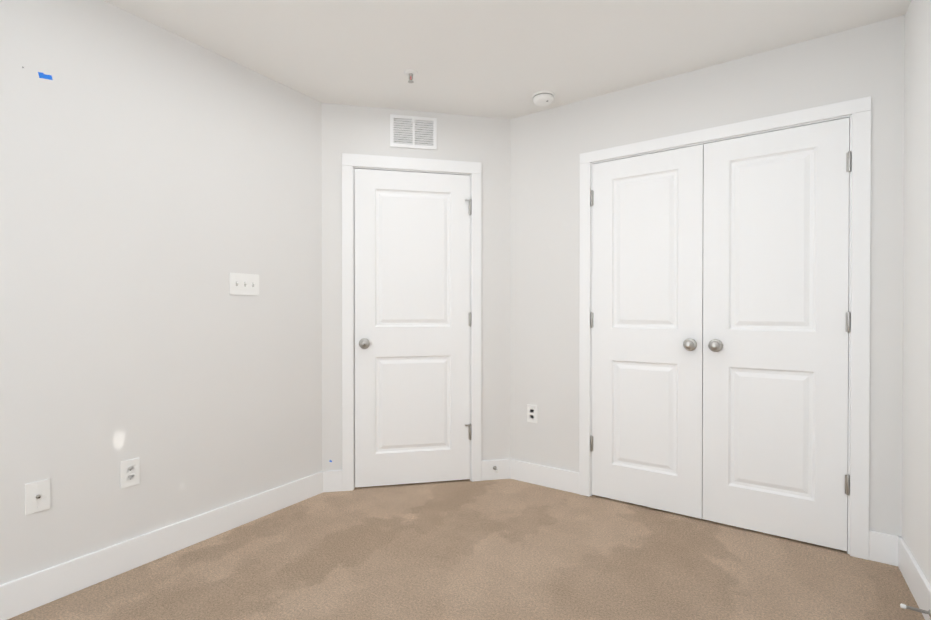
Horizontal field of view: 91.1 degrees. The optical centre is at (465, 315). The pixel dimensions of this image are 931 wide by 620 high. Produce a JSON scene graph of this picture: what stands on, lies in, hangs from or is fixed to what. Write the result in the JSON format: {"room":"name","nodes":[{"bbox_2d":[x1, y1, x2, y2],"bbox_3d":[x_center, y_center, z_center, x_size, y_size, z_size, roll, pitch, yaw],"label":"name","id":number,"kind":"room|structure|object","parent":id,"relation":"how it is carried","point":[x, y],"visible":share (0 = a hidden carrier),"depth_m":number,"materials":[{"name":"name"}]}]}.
{"room":"empty bedroom","nodes":[
{"label":"empty bedroom","id":0,"kind":"room"},
{"bbox_2d":[0,0,321,584],"bbox_3d":[-1.754,-0.105,1.691,0.120,2.440,4.880,0,0,34],"label":"wall","id":1,"kind":"structure","parent":0,"point":[158,184],"depth_m":2.05,"materials":[{"name":"paint"}]},
{"bbox_2d":[25,478,49,514],"bbox_3d":[-1.635,0.694,1.749,0.020,0.116,0.071,0,0,34],"label":"outlet plate","id":2,"kind":"object","parent":1,"relation":"attached to","point":[37,496],"visible":1,"depth_m":1.75,"materials":[{"name":"white plastic"}]},
{"bbox_2d":[38,72,52,79],"bbox_3d":[-1.626,-0.926,1.769,0.001,0.025,0.044,0,0,34],"label":"tape","id":3,"kind":"object","parent":1,"relation":"attached to","point":[44,76],"visible":1,"depth_m":1.77,"materials":[{"name":"blue"}]},
{"bbox_2d":[120,458,139,488],"bbox_3d":[-1.471,0.690,2.005,0.008,0.116,0.071,0,0,34],"label":"outlet","id":4,"kind":"object","parent":1,"relation":"attached to","point":[130,472],"visible":1,"depth_m":2.00,"materials":[{"name":"white plastic"}]},
{"bbox_2d":[0,471,322,619],"bbox_3d":[-1.937,1.051,1.301,0.015,0.132,3.776,0,0,34],"label":"baseboard","id":5,"kind":"structure","parent":1,"relation":"attached to","point":[21,595],"depth_m":2.03,"materials":[{"name":"white wood"}]},
{"bbox_2d":[229,273,258,294],"bbox_3d":[-1.174,-0.168,2.437,0.019,0.114,0.163,0,0,34],"label":"switch plate","id":6,"kind":"object","parent":1,"relation":"attached to","point":[243,284],"visible":1,"depth_m":2.43,"materials":[{"name":"white plastic"}]},
{"bbox_2d":[321,103,510,470],"bbox_3d":[-0.309,-0.113,3.045,1.230,2.440,0.120,0,0,-11],"label":"wall","id":7,"kind":"structure","parent":0,"point":[364,130],"depth_m":3.02,"materials":[{"name":"paint"}]},
{"bbox_2d":[322,470,341,492],"bbox_3d":[-0.841,1.042,2.876,0.130,0.132,0.015,0,0,-11],"label":"baseboard","id":8,"kind":"structure","parent":7,"relation":"attached to","point":[332,480],"depth_m":2.87,"materials":[{"name":"white wood"}]},
{"bbox_2d":[342,153,480,490],"bbox_3d":[-0.348,0.043,3.029,0.900,2.128,0.138,0,0,-11],"label":"door frame","id":9,"kind":"structure","parent":7,"relation":"attached to","point":[351,161],"depth_m":2.94,"materials":[{"name":"white wood"}]},
{"bbox_2d":[354,169,471,487],"bbox_3d":[-0.320,0.080,2.966,0.778,2.030,0.103,0,0,-11],"label":"entry door","id":10,"kind":"structure","parent":7,"relation":"in","point":[412,328],"depth_m":2.98,"materials":[{"name":"painted wood"},{"name":"satin nickel"}]},
{"bbox_2d":[390,114,436,149],"bbox_3d":[-0.337,-1.190,2.966,0.300,0.205,0.012,0,0,-12],"label":"air vent","id":11,"kind":"object","parent":7,"relation":"in","point":[414,132],"visible":1,"depth_m":2.96,"materials":[{"name":"white metal"}]},
{"bbox_2d":[481,459,509,480],"bbox_3d":[0.209,1.040,3.087,0.212,0.132,0.015,0,0,-11],"label":"baseboard","id":12,"kind":"structure","parent":7,"relation":"attached to","point":[488,472],"depth_m":3.08,"materials":[{"name":"white wood"}]},
{"bbox_2d":[7,479,924,619],"bbox_3d":[-0.526,1.170,0.882,3.070,0.100,4.880,0,0,34],"label":"floor","id":13,"kind":"structure","parent":0,"point":[499,549],"depth_m":2.00,"materials":[{"name":"carpet"}]},
{"bbox_2d":[104,0,910,118],"bbox_3d":[-0.526,-1.370,0.866,3.070,0.100,4.880,0,0,34],"label":"ceiling","id":14,"kind":"structure","parent":0,"point":[505,59],"depth_m":2.20,"materials":[{"name":"paint"}]},
{"bbox_2d":[404,69,417,82],"bbox_3d":[-0.299,-1.304,2.499,0.074,0.052,0.074,0,0,34],"label":"sprinkler head","id":15,"kind":"object","parent":14,"relation":"attached to","point":[410,73],"visible":1,"depth_m":2.49},
{"bbox_2d":[532,91,554,105],"bbox_3d":[0.472,-1.310,2.772,0.140,0.043,0.140,0,0,34],"label":"smoke detector","id":16,"kind":"object","parent":14,"relation":"attached to","point":[542,98],"visible":1,"depth_m":2.73,"materials":[{"name":"white plastic"}]},
{"bbox_2d":[510,15,904,536],"bbox_3d":[0.792,-0.112,2.855,3.070,2.440,0.120,0,0,34],"label":"wall","id":17,"kind":"structure","parent":0,"point":[549,146],"depth_m":2.53,"materials":[{"name":"paint"}]},
{"bbox_2d":[527,404,536,422],"bbox_3d":[0.440,0.648,3.018,0.071,0.116,0.008,0,0,34],"label":"outlet","id":18,"kind":"object","parent":17,"relation":"attached to","point":[532,413],"visible":1,"depth_m":3.02,"materials":[{"name":"white plastic"}]},
{"bbox_2d":[510,459,578,493],"bbox_3d":[0.502,1.041,2.974,0.495,0.132,0.015,0,0,34],"label":"baseboard","id":19,"kind":"structure","parent":17,"relation":"attached to","point":[551,477],"depth_m":2.96,"materials":[{"name":"white wood"}]},
{"bbox_2d":[590,144,703,518],"bbox_3d":[1.012,0.087,2.619,0.615,2.020,0.102,0,0,34],"label":"closet door leaf","id":20,"kind":"structure","parent":17,"relation":"in","point":[646,443],"depth_m":2.62,"materials":[{"name":"painted wood"},{"name":"satin nickel"}]},
{"bbox_2d":[579,96,870,559],"bbox_3d":[1.311,0.082,2.511,1.254,2.056,0.120,0,0,34],"label":"door frame","id":21,"kind":"structure","parent":17,"relation":"attached to","point":[849,310],"depth_m":2.14,"materials":[{"name":"white wood"}]},
{"bbox_2d":[702,118,851,550],"bbox_3d":[1.526,0.089,2.277,0.615,2.020,0.102,0,0,34],"label":"closet door leaf","id":22,"kind":"structure","parent":17,"relation":"in","point":[776,322],"depth_m":2.28,"materials":[{"name":"painted wood"},{"name":"satin nickel"}]},
{"bbox_2d":[869,530,899,565],"bbox_3d":[1.886,1.047,2.054,0.113,0.132,0.015,0,0,34],"label":"baseboard","id":23,"kind":"structure","parent":17,"relation":"attached to","point":[883,547],"depth_m":2.05,"materials":[{"name":"white wood"}]},
{"bbox_2d":[902,0,930,585],"bbox_3d":[0.702,-0.095,0.057,0.120,2.440,4.880,0,0,34],"label":"wall","id":24,"kind":"structure","parent":0,"point":[916,483],"depth_m":1.83,"materials":[{"name":"paint"}]},
{"bbox_2d":[898,536,930,619],"bbox_3d":[0.646,1.058,0.101,0.015,0.132,4.640,0,0,34],"label":"baseboard","id":25,"kind":"structure","parent":24,"relation":"attached to","point":[917,582],"depth_m":1.79,"materials":[{"name":"white"}]},
{"bbox_2d":[900,603,930,616],"bbox_3d":[1.613,1.053,1.638,0.080,0.025,0.025,0,0,34],"label":"doorstop","id":26,"kind":"object","parent":25,"relation":"attached to","point":[903,606],"visible":1,"depth_m":1.64,"materials":[{"name":"grey metal"}]}
]}

